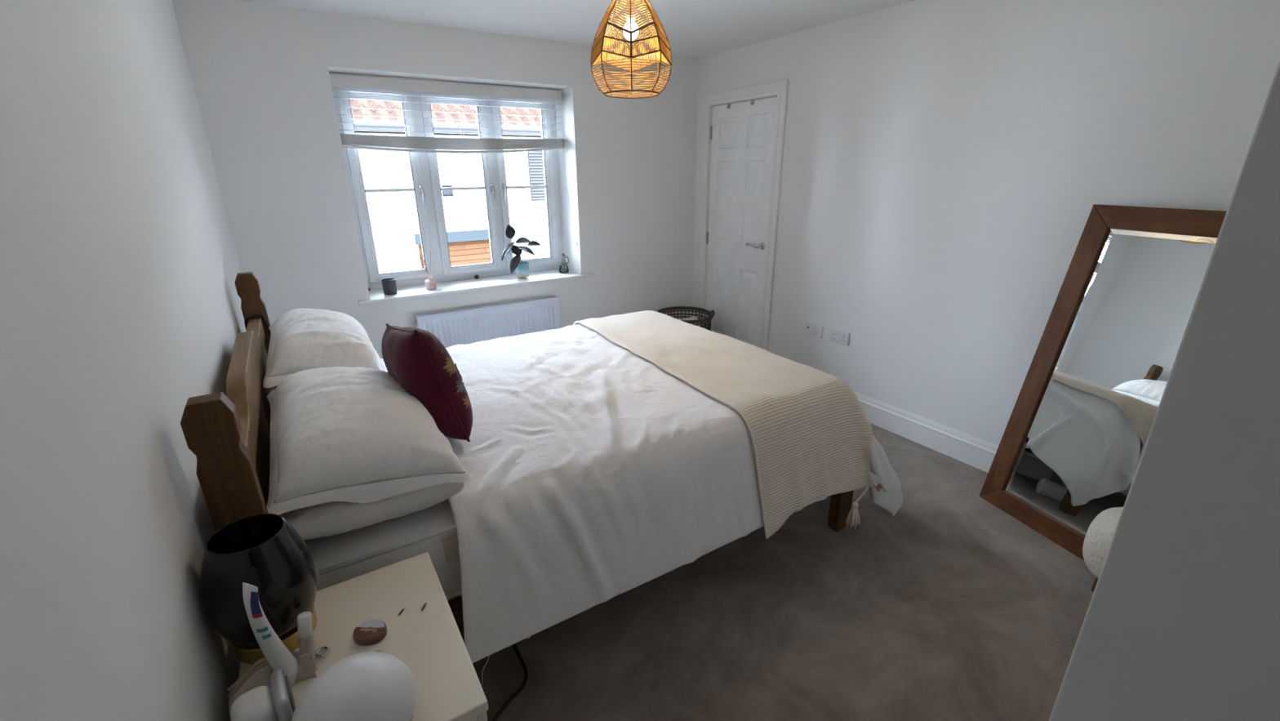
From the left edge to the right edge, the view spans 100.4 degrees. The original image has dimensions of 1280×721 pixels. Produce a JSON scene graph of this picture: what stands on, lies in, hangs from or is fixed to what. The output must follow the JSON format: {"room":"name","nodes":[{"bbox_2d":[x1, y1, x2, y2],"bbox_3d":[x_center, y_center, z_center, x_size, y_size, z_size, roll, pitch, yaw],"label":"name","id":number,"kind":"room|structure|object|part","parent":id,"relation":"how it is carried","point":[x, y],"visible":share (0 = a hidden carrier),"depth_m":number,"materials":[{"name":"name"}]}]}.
{"room":"bedroom","nodes":[
{"label":"bedroom","id":0,"kind":"room"},
{"bbox_2d":[0,0,245,720],"bbox_3d":[-0.528,0.311,0.226,0.250,2.334,7.267,-13,23,-30],"label":"wall","id":1,"kind":"structure","parent":0,"point":[120,302],"depth_m":0.78,"materials":[{"name":"paint"}]},
{"bbox_2d":[171,0,698,358],"bbox_3d":[-0.831,-1.000,3.904,3.463,2.334,0.330,-13,23,-30],"label":"wall","id":2,"kind":"structure","parent":0,"point":[260,73],"depth_m":3.16,"materials":[{"name":"paint"}]},
{"bbox_2d":[331,87,564,289],"bbox_3d":[-1.238,-1.212,3.727,1.472,1.290,0.130,-13,23,-30],"label":"window","id":3,"kind":"structure","parent":2,"relation":"in","point":[427,188],"depth_m":3.70,"materials":[{"name":"white plastic"}]},
{"bbox_3d":[-1.646,-1.123,3.496,0.422,1.190,0.064,-13,23,-30],"label":"sash","id":4,"kind":"part","parent":3,"relation":"part of","materials":[{"name":"white plastic"}]},
{"bbox_3d":[-1.454,-1.102,3.565,0.024,0.136,0.046,-13,23,-30],"label":"handle","id":5,"kind":"part","parent":3,"relation":"part of","materials":[{"name":"silver metal"}]},
{"bbox_2d":[328,71,577,245],"bbox_3d":[-1.135,-1.261,3.543,1.461,1.073,0.196,-13,23,-30],"label":"blind","id":6,"kind":"object","parent":3,"relation":"attached to","point":[340,80],"visible":0.96,"depth_m":3.42,"materials":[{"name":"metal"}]},
{"bbox_3d":[-1.702,-1.428,3.182,0.006,0.340,0.060,-13,23,-30],"label":"ladder cord","id":7,"kind":"part","parent":6,"relation":"part of","materials":[{"name":"white fabric"}]},
{"bbox_3d":[-1.707,-1.201,3.214,0.025,0.190,0.017,-13,23,-30],"label":"cord pull","id":8,"kind":"part","parent":6,"relation":"part of","materials":[{"name":"white plastic"}]},
{"bbox_3d":[-1.433,-1.480,3.347,0.006,0.357,0.060,-13,23,-30],"label":"ladder cord","id":9,"kind":"part","parent":6,"relation":"part of","materials":[{"name":"white fabric"}]},
{"bbox_3d":[-1.177,-1.407,3.548,1.442,0.053,0.052,-13,23,-30],"label":"rail","id":10,"kind":"part","parent":6,"relation":"part of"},
{"bbox_3d":[-1.172,-1.537,3.505,0.006,0.361,0.060,-13,23,-30],"label":"ladder cord","id":11,"kind":"part","parent":6,"relation":"part of","materials":[{"name":"white fabric"}]},
{"bbox_3d":[-1.144,-1.198,3.606,0.066,0.373,0.006,-13,23,-30],"label":"loose cord","id":12,"kind":"part","parent":6,"relation":"part of","materials":[{"name":"white fabric"}]},
{"bbox_3d":[-0.945,-1.590,3.641,0.006,0.355,0.060,-13,23,-30],"label":"ladder cord","id":13,"kind":"part","parent":6,"relation":"part of","materials":[{"name":"white fabric"}]},
{"bbox_3d":[-0.692,-1.655,3.790,0.006,0.338,0.060,-13,23,-30],"label":"ladder cord","id":14,"kind":"part","parent":6,"relation":"part of","materials":[{"name":"white fabric"}]},
{"bbox_3d":[-0.513,-1.214,3.953,0.016,0.700,0.148,-13,23,-30],"label":"cord pull","id":15,"kind":"part","parent":6,"relation":"part of","materials":[{"name":"white plastic"}]},
{"bbox_3d":[-1.242,-1.214,3.739,0.425,1.190,0.064,-13,23,-30],"label":"sash","id":16,"kind":"part","parent":3,"relation":"part of","materials":[{"name":"white plastic"}]},
{"bbox_3d":[-1.050,-1.192,3.809,0.024,0.136,0.046,-13,23,-30],"label":"handle","id":17,"kind":"part","parent":3,"relation":"part of","materials":[{"name":"silver metal"}]},
{"bbox_3d":[-0.982,-1.208,3.850,0.024,0.136,0.046,-13,23,-30],"label":"handle","id":18,"kind":"part","parent":3,"relation":"part of","materials":[{"name":"silver metal"}]},
{"bbox_3d":[-0.846,-1.302,3.978,0.429,1.190,0.064,-13,23,-30],"label":"sash","id":19,"kind":"part","parent":3,"relation":"part of","materials":[{"name":"white plastic"}]},
{"bbox_2d":[327,66,581,296],"bbox_3d":[-1.160,-1.172,3.612,1.474,1.290,0.318,-13,23,-30],"label":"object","id":20,"kind":"structure","parent":2,"relation":"attached to","point":[571,250],"depth_m":3.96,"materials":[{"name":"white paint"}]},
{"bbox_2d":[358,268,593,305],"bbox_3d":[-1.133,-0.551,3.822,1.632,0.022,0.341,-13,23,-30],"label":"window sill","id":21,"kind":"structure","parent":2,"relation":"attached to","point":[377,295],"depth_m":3.73,"materials":[{"name":"white paint"}]},
{"bbox_2d":[381,278,397,294],"bbox_3d":[-1.627,-0.480,3.460,0.084,0.094,0.084,-13,23,-30],"label":"candle cup","id":22,"kind":"object","parent":21,"relation":"on","point":[389,287],"visible":1,"depth_m":3.43,"materials":[{"name":"grey ceramic"}]},
{"bbox_2d":[415,250,436,289],"bbox_3d":[-1.426,-0.607,3.566,0.096,0.259,0.071,-2,20,-3],"label":"reed diffuser","id":23,"kind":"object","parent":21,"relation":"on","point":[430,283],"visible":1,"depth_m":3.57,"materials":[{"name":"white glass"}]},
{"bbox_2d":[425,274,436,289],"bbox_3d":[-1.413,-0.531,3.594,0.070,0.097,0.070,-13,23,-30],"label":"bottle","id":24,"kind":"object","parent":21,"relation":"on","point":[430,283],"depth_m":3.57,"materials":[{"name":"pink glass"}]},
{"bbox_2d":[501,224,541,278],"bbox_3d":[-0.862,-0.793,3.879,0.309,0.391,0.122,-8,21,-21],"label":"potted plant","id":25,"kind":"object","parent":21,"relation":"on","point":[522,268],"visible":1,"depth_m":3.87,"materials":[{"name":"green plant"}]},
{"bbox_3d":[-0.893,-0.792,3.870,0.065,0.207,0.008,-13,23,-30],"label":"stem","id":26,"kind":"part","parent":25,"relation":"part of","materials":[{"name":"green plant"}]},
{"bbox_3d":[-0.868,-0.669,3.930,0.100,0.105,0.100,-13,23,-30],"label":"pot","id":27,"kind":"part","parent":25,"relation":"part of","materials":[{"name":"blue ceramic"}]},
{"bbox_2d":[559,253,568,273],"bbox_3d":[-0.591,-0.754,4.120,0.076,0.149,0.076,4,20,12],"label":"bottle","id":28,"kind":"object","parent":21,"relation":"on","point":[564,269],"visible":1,"depth_m":4.12,"materials":[{"name":"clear glass"}]},
{"bbox_2d":[414,295,560,347],"bbox_3d":[-1.041,-0.131,3.793,1.009,0.535,0.100,-13,23,-30],"label":"radiator","id":29,"kind":"object","parent":2,"relation":"attached to","point":[464,326],"visible":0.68,"depth_m":3.70,"materials":[{"name":"white metal"}]},
{"bbox_2d":[416,295,557,317],"bbox_3d":[-1.034,-0.378,3.702,0.974,0.008,0.067,-13,23,-30],"label":"grille","id":30,"kind":"object","parent":29,"relation":"attached to","point":[500,306],"depth_m":3.68,"materials":[{"name":"white metal"}]},
{"bbox_2d":[231,0,915,58],"bbox_3d":[0.902,-1.205,0.668,3.751,0.200,7.267,-13,23,-30],"label":"ceiling","id":31,"kind":"structure","parent":0,"point":[693,28],"depth_m":2.92,"materials":[{"name":"paint"}]},
{"bbox_2d":[591,0,671,98],"bbox_3d":[-0.035,-1.278,1.978,0.287,0.529,0.287,-9,21,-22],"label":"pendant lamp","id":32,"kind":"object","parent":31,"relation":"hanging from","point":[630,29],"visible":1,"depth_m":1.96,"materials":[{"name":"wicker"}]},
{"bbox_3d":[-0.034,-1.233,1.994,0.058,0.062,0.058,-13,23,-30],"label":"bulb","id":33,"kind":"part","parent":32,"relation":"part of","materials":[{"name":"white glass"}]},
{"bbox_2d":[472,422,1096,720],"bbox_3d":[0.922,1.182,1.520,3.751,0.200,7.267,-13,23,-30],"label":"floor","id":34,"kind":"structure","parent":0,"point":[948,606],"depth_m":1.88,"materials":[{"name":"beige carpet"}]},
{"bbox_2d":[239,551,488,720],"bbox_3d":[-0.535,0.874,1.139,0.393,0.660,0.466,-13,23,-30],"label":"bedside table","id":35,"kind":"object","parent":34,"relation":"on","point":[429,641],"visible":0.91,"depth_m":1.07,"materials":[{"name":"beige laminate"}]},
{"bbox_2d":[200,513,317,663],"bbox_3d":[-0.727,0.434,1.027,0.176,0.244,0.176,-13,23,-30],"label":"table lamp","id":36,"kind":"object","parent":35,"relation":"on","point":[264,551],"visible":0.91,"depth_m":0.98,"materials":[{"name":"black metal"}]},
{"bbox_2d":[230,668,295,720],"bbox_3d":[-0.613,0.574,0.870,0.084,0.084,0.082,-13,23,-30],"label":"headphones","id":37,"kind":"object","parent":35,"relation":"on","point":[276,702],"visible":0.99,"depth_m":0.85,"materials":[{"name":"white plastic"}]},
{"bbox_3d":[-0.620,0.577,0.862,0.062,0.074,0.073,-13,23,-30],"label":"handle","id":38,"kind":"part","parent":37,"relation":"part of","materials":[{"name":"white plastic"}]},
{"bbox_2d":[242,582,297,685],"bbox_3d":[-0.646,0.478,0.933,0.049,0.225,0.036,-13,23,-30],"label":"toothpaste tube","id":39,"kind":"object","parent":35,"relation":"on","point":[277,654],"visible":0.95,"depth_m":0.92,"materials":[{"name":"white plastic"}]},
{"bbox_2d":[226,649,317,719],"bbox_3d":[-0.663,0.559,0.960,0.138,0.048,0.087,-17,26,-39],"label":"pouch","id":40,"kind":"object","parent":35,"relation":"on","point":[258,674],"visible":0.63,"depth_m":0.94,"materials":[{"name":"beige fabric"}]},
{"bbox_2d":[297,611,315,656],"bbox_3d":[-0.623,0.517,0.994,0.024,0.092,0.044,0,20,1],"label":"bottle","id":41,"kind":"object","parent":40,"relation":"on","point":[304,624],"visible":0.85,"depth_m":0.98,"materials":[{"name":"beige plastic"}]},
{"bbox_2d":[314,645,329,657],"bbox_3d":[-0.610,0.560,1.024,0.026,0.006,0.026,-13,23,-30],"label":"ring","id":42,"kind":"object","parent":35,"relation":"on","point":[325,647],"visible":1,"depth_m":1.02,"materials":[{"name":"silver metal"}]},
{"bbox_2d":[291,651,417,720],"bbox_3d":[-0.462,0.557,0.863,0.185,0.118,0.185,-13,23,-30],"label":"dome light","id":43,"kind":"object","parent":35,"relation":"on","point":[367,686],"visible":1,"depth_m":0.84,"materials":[{"name":"white plastic"}]},
{"bbox_2d":[352,618,386,645],"bbox_3d":[-0.538,0.541,1.062,0.059,0.018,0.055,-13,23,-30],"label":"tin","id":44,"kind":"object","parent":35,"relation":"on","point":[370,632],"visible":1,"depth_m":1.05,"materials":[{"name":"brown metal"}]},
{"bbox_3d":[-0.401,0.687,1.165,0.019,0.276,0.450,-13,23,-30],"label":"drawer","id":45,"kind":"part","parent":35,"relation":"part of","materials":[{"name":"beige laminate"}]},
{"bbox_2d":[480,655,489,684],"bbox_3d":[-0.522,0.986,1.770,0.038,0.020,0.288,-2,20,-3],"label":"cable","id":46,"kind":"object","parent":34,"relation":"on","point":[488,655],"visible":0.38,"depth_m":1.74,"materials":[{"name":"plastic"}]},
{"bbox_2d":[493,643,528,720],"bbox_3d":[-0.416,1.008,1.722,0.109,0.011,0.583,-3,20,-8],"label":"cable","id":47,"kind":"object","parent":34,"relation":"on","point":[526,672],"visible":0.79,"depth_m":1.67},
{"bbox_2d":[180,271,853,642],"bbox_3d":[-0.394,0.191,2.348,2.121,1.131,1.647,-13,23,-30],"label":"frame","id":48,"kind":"object","parent":34,"relation":"on","point":[228,436],"visible":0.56,"depth_m":1.25,"materials":[{"name":"brown wood"}]},
{"bbox_3d":[-0.821,0.604,1.200,0.084,1.131,0.046,-13,23,-30],"label":"post","id":49,"kind":"part","parent":48,"relation":"part of","materials":[{"name":"brown wood"}]},
{"bbox_3d":[-1.258,0.038,1.706,0.046,0.144,1.546,-13,23,-30],"label":"headboard rail","id":50,"kind":"part","parent":48,"relation":"part of","materials":[{"name":"brown wood"}]},
{"bbox_3d":[-1.681,0.160,2.464,0.084,1.131,0.046,-13,23,-30],"label":"post","id":51,"kind":"part","parent":48,"relation":"part of","materials":[{"name":"brown wood"}]},
{"bbox_2d":[244,314,270,334],"bbox_3d":[-1.683,-0.105,2.372,0.098,0.217,0.083,-13,23,-30],"label":"scarf","id":52,"kind":"object","parent":48,"relation":"hanging from","point":[253,315],"visible":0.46,"depth_m":2.31,"materials":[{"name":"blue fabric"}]},
{"bbox_2d":[303,498,462,600],"bbox_3d":[-0.378,0.226,2.350,1.955,0.259,1.526,-13,23,-30],"label":"mattress","id":53,"kind":"object","parent":48,"relation":"on","point":[337,558],"visible":0.13,"depth_m":1.36,"materials":[{"name":"white fabric"}]},
{"bbox_2d":[280,482,464,539],"bbox_3d":[-0.829,0.286,1.586,0.415,0.149,0.720,-13,23,-30],"label":"pillow","id":54,"kind":"object","parent":53,"relation":"on","point":[333,517],"visible":0.1,"depth_m":1.28,"materials":[{"name":"white fabric"}]},
{"bbox_2d":[266,366,473,514],"bbox_3d":[-0.826,0.159,1.547,0.452,0.196,0.755,-13,23,-30],"label":"pillow","id":55,"kind":"object","parent":54,"relation":"on","point":[338,433],"visible":0.97,"depth_m":1.34,"materials":[{"name":"white fabric"}]},
{"bbox_2d":[370,342,385,371],"bbox_3d":[-1.256,0.075,2.188,0.386,0.150,0.714,-13,23,-30],"label":"pillow","id":56,"kind":"object","parent":53,"relation":"on","point":[380,362],"visible":0.05,"depth_m":2.24,"materials":[{"name":"white fabric"}]},
{"bbox_2d":[262,308,380,387],"bbox_3d":[-1.280,-0.072,2.139,0.389,0.233,0.740,-13,23,-30],"label":"pillow","id":57,"kind":"object","parent":56,"relation":"on","point":[301,339],"visible":0.75,"depth_m":1.94,"materials":[{"name":"white fabric"}]},
{"bbox_2d":[381,323,902,662],"bbox_3d":[-0.091,0.295,2.530,1.957,0.647,1.920,-13,23,-30],"label":"duvet","id":58,"kind":"object","parent":53,"relation":"on","point":[599,473],"visible":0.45,"depth_m":1.71,"materials":[{"name":"white fabric"}]},
{"bbox_2d":[381,323,472,441],"bbox_3d":[-0.699,0.063,1.748,0.206,0.428,0.435,-15,24,-35],"label":"cushion","id":59,"kind":"object","parent":58,"relation":"on","point":[415,357],"visible":0.84,"depth_m":1.61,"materials":[{"name":"red fabric"}]},
{"bbox_2d":[442,355,457,377],"bbox_3d":[-0.582,0.015,1.636,0.023,0.062,0.069,1,20,3],"label":"leaf","id":60,"kind":"object","parent":59,"relation":"on","point":[449,369],"depth_m":1.63,"materials":[{"name":"gold fabric"}]},
{"bbox_2d":[454,363,462,380],"bbox_3d":[-0.585,0.038,1.716,0.019,0.075,0.073,-13,23,-30],"label":"leaf","id":61,"kind":"object","parent":59,"relation":"on","point":[457,372],"depth_m":1.68,"materials":[{"name":"fabric"}]},
{"bbox_2d":[454,377,466,393],"bbox_3d":[-0.558,0.081,1.661,0.018,0.051,0.059,1,20,5],"label":"leaf","id":62,"kind":"object","parent":59,"relation":"on","point":[460,388],"depth_m":1.65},
{"bbox_2d":[462,393,471,408],"bbox_3d":[-0.545,0.129,1.678,0.013,0.040,0.046,2,20,8],"label":"leaf","id":63,"kind":"object","parent":59,"relation":"on","point":[466,404],"depth_m":1.67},
{"bbox_2d":[573,310,882,538],"bbox_3d":[0.254,0.174,2.684,0.659,0.537,1.854,-13,23,-30],"label":"throw blanket","id":64,"kind":"object","parent":58,"relation":"on","point":[811,435],"visible":0.98,"depth_m":2.11,"materials":[{"name":"beige fabric"}]},
{"bbox_3d":[0.037,0.629,1.794,1.952,0.130,0.026,-13,23,-30],"label":"rail","id":65,"kind":"part","parent":48,"relation":"part of","materials":[{"name":"brown wood"}]},
{"bbox_3d":[0.895,0.538,2.341,0.090,0.460,0.050,-13,23,-30],"label":"leg","id":66,"kind":"part","parent":48,"relation":"part of","materials":[{"name":"brown wood"}]},
{"bbox_2d":[653,306,715,330],"bbox_3d":[0.358,-0.192,4.410,0.467,0.445,0.466,-13,23,-30],"label":"laundry basket","id":67,"kind":"object","parent":34,"relation":"on","point":[709,313],"visible":0.27,"depth_m":4.49,"materials":[{"name":"wicker"}]},
{"bbox_2d":[678,315,700,326],"bbox_3d":[0.365,-0.277,4.318,0.271,0.177,0.180,-13,23,-30],"label":"laundry","id":68,"kind":"object","parent":67,"relation":"in","point":[693,317],"visible":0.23,"depth_m":4.28,"materials":[{"name":"grey fabric"}]},
{"bbox_2d":[979,204,1226,559],"bbox_3d":[1.912,0.111,2.152,0.289,1.385,0.661,-7,21,-17],"label":"floor mirror","id":69,"kind":"object","parent":34,"relation":"on","point":[1072,444],"visible":0.54,"depth_m":2.20,"materials":[{"name":"brown wood"}]},
{"bbox_3d":[1.800,0.735,2.333,0.043,0.091,0.657,-7,21,-17],"label":"frame rail","id":70,"kind":"part","parent":69,"relation":"part of","materials":[{"name":"brown wood"}]},
{"bbox_3d":[2.023,-0.512,1.971,0.043,0.091,0.657,-7,21,-17],"label":"frame rail","id":71,"kind":"part","parent":69,"relation":"part of","materials":[{"name":"brown wood"}]},
{"bbox_2d":[1082,506,1123,591],"bbox_3d":[1.862,0.743,1.976,0.340,0.307,0.340,-13,23,-30],"label":"stool","id":72,"kind":"object","parent":34,"relation":"on","point":[1100,534],"visible":0.23,"depth_m":1.99,"materials":[{"name":"beige fabric"}]},
{"bbox_3d":[1.751,0.846,2.023,0.043,0.085,0.040,-13,23,-30],"label":"leg","id":73,"kind":"part","parent":72,"relation":"part of","materials":[{"name":"brown wood"}]},
{"bbox_2d":[692,0,1279,445],"bbox_3d":[1.516,-0.743,3.126,0.200,2.334,3.585,-13,23,-30],"label":"wall","id":74,"kind":"structure","parent":0,"point":[946,164],"depth_m":2.68,"materials":[{"name":"paint"}]},
{"bbox_2d":[697,79,788,351],"bbox_3d":[0.786,-0.966,4.156,0.219,2.075,0.844,-13,23,-30],"label":"door","id":75,"kind":"structure","parent":74,"relation":"in","point":[743,148],"depth_m":4.04,"materials":[{"name":"white paint"}]},
{"bbox_3d":[0.850,-0.850,3.939,0.063,0.053,0.146,-13,23,-30],"label":"lever handle","id":76,"kind":"part","parent":75,"relation":"part of","materials":[{"name":"silver metal"}]},
{"bbox_2d":[804,321,822,337],"bbox_3d":[1.189,-0.211,3.656,0.012,0.086,0.146,-13,23,-30],"label":"wall socket","id":77,"kind":"object","parent":74,"relation":"attached to","point":[815,330],"visible":1,"depth_m":3.65,"materials":[{"name":"white plastic"}]},
{"bbox_2d":[829,328,849,345],"bbox_3d":[1.303,-0.155,3.487,0.012,0.086,0.146,-13,23,-30],"label":"wall socket","id":78,"kind":"object","parent":74,"relation":"attached to","point":[836,335],"visible":1,"depth_m":3.48,"materials":[{"name":"white plastic"}]},
{"bbox_2d":[853,391,998,472],"bbox_3d":[1.687,0.433,3.062,0.019,0.160,2.643,-13,23,-30],"label":"baseboard","id":79,"kind":"structure","parent":74,"relation":"attached to","point":[978,453],"depth_m":3.07,"materials":[{"name":"white paint"}]},
{"bbox_2d":[1048,60,1279,720],"bbox_3d":[2.284,0.428,-0.171,2.691,2.334,3.131,-13,23,-30],"label":"wall","id":80,"kind":"structure","parent":0,"point":[1181,622],"depth_m":0.30,"materials":[{"name":"paint"}]},
{"label":"outside","id":81,"kind":"structure","parent":0,"visible":0},
{"bbox_3d":[-9.932,-2.363,20.038,35.000,0.200,35.823,-13,23,-30],"label":"ground","id":82,"kind":"structure","parent":81,"visible":0},
{"bbox_2d":[349,98,549,273],"bbox_3d":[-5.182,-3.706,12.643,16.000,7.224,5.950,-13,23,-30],"label":"window glass","id":83,"kind":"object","parent":82,"relation":"on","point":[393,218],"visible":0.15,"depth_m":10.97,"materials":[{"name":"glass"}]},
{"bbox_3d":[-2.243,-3.542,12.089,0.720,0.060,0.100,-13,23,-30],"label":"sill","id":84,"kind":"part","parent":83,"relation":"part of","materials":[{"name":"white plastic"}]}
]}

